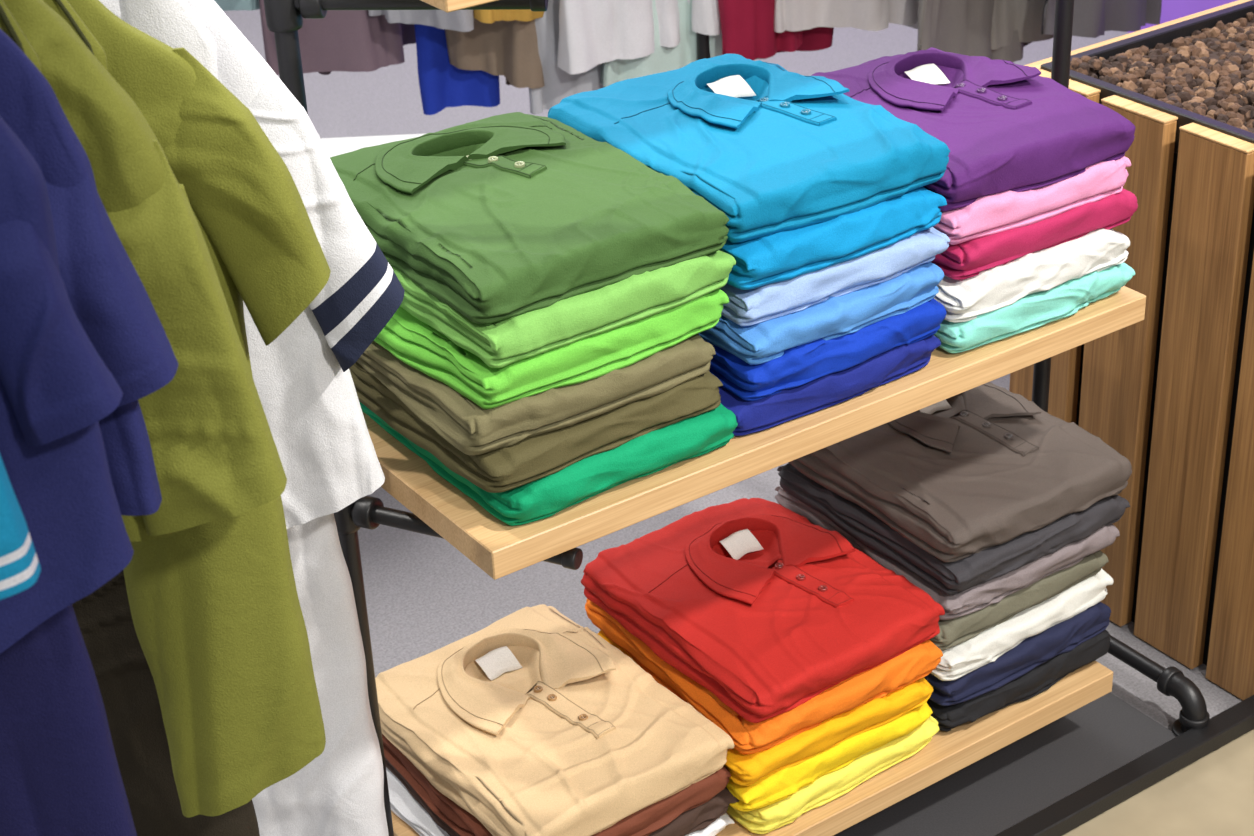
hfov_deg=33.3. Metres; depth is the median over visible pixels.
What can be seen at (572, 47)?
clothes rack
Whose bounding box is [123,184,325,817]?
shorts
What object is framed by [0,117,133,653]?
polo shirt
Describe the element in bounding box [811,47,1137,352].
shirts
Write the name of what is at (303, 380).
polo shirt
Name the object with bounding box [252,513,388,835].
trousers
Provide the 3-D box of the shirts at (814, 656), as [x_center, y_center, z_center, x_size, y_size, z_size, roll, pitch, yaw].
[0.177,0.314,2.872,0.360,0.261,0.420,-20,33,-29]
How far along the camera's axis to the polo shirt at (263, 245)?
1.74 m
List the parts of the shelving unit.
plate, rail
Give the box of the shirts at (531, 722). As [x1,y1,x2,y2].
[375,604,738,835]
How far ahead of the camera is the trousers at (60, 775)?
1.56 m
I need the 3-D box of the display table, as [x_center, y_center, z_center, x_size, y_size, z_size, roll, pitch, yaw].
[-0.644,-0.187,3.883,0.670,0.500,0.520,-3,29,0]
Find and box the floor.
[224,9,1253,835]
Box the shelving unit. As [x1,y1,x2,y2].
[264,0,1253,835]
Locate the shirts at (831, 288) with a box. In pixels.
[548,54,949,435]
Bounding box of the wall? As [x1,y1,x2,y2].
[1128,0,1237,32]
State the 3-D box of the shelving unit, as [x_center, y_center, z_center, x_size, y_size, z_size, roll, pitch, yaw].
[0.074,-0.284,2.459,1.633,1.980,0.605,-20,33,-29]
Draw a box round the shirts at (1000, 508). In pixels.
[775,382,1131,731]
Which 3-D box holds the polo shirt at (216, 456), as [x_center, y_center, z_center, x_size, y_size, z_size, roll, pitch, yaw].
[-0.471,-0.148,1.550,0.385,0.560,0.116,-1,29,3]
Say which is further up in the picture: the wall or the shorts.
the wall
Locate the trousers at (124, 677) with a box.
[72,570,259,835]
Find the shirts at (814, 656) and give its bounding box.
[581,498,944,833]
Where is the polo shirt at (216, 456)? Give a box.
[0,0,286,541]
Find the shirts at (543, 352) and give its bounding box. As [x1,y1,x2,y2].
[330,112,737,525]
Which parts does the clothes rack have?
rack frame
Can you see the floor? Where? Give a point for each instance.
(423, 595)
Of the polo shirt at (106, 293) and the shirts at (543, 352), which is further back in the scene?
the shirts at (543, 352)
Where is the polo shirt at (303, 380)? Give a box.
[99,0,404,528]
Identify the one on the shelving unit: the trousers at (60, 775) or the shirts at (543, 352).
the shirts at (543, 352)
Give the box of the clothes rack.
[214,0,1161,114]
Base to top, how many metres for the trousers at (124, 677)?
0.450 m
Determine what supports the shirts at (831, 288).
on the shelving unit
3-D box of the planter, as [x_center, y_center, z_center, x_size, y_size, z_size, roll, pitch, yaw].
[1.711,0.040,2.884,1.266,0.874,2.104,-20,33,-29]
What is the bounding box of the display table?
[321,134,423,156]
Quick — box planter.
[1009,0,1253,699]
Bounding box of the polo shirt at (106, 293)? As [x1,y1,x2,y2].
[0,29,177,515]
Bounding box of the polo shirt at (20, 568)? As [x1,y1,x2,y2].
[0,455,40,599]
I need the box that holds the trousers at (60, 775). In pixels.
[0,604,136,835]
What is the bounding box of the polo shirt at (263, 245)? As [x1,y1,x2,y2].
[43,0,330,376]
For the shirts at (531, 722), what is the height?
0.199 m
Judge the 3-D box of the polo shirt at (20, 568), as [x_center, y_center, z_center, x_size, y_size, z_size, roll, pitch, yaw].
[-0.495,-0.063,1.199,0.261,0.439,0.052,0,29,5]
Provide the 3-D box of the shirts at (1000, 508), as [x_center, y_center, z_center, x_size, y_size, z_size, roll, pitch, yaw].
[0.454,0.165,3.018,0.366,0.360,0.416,-20,33,-29]

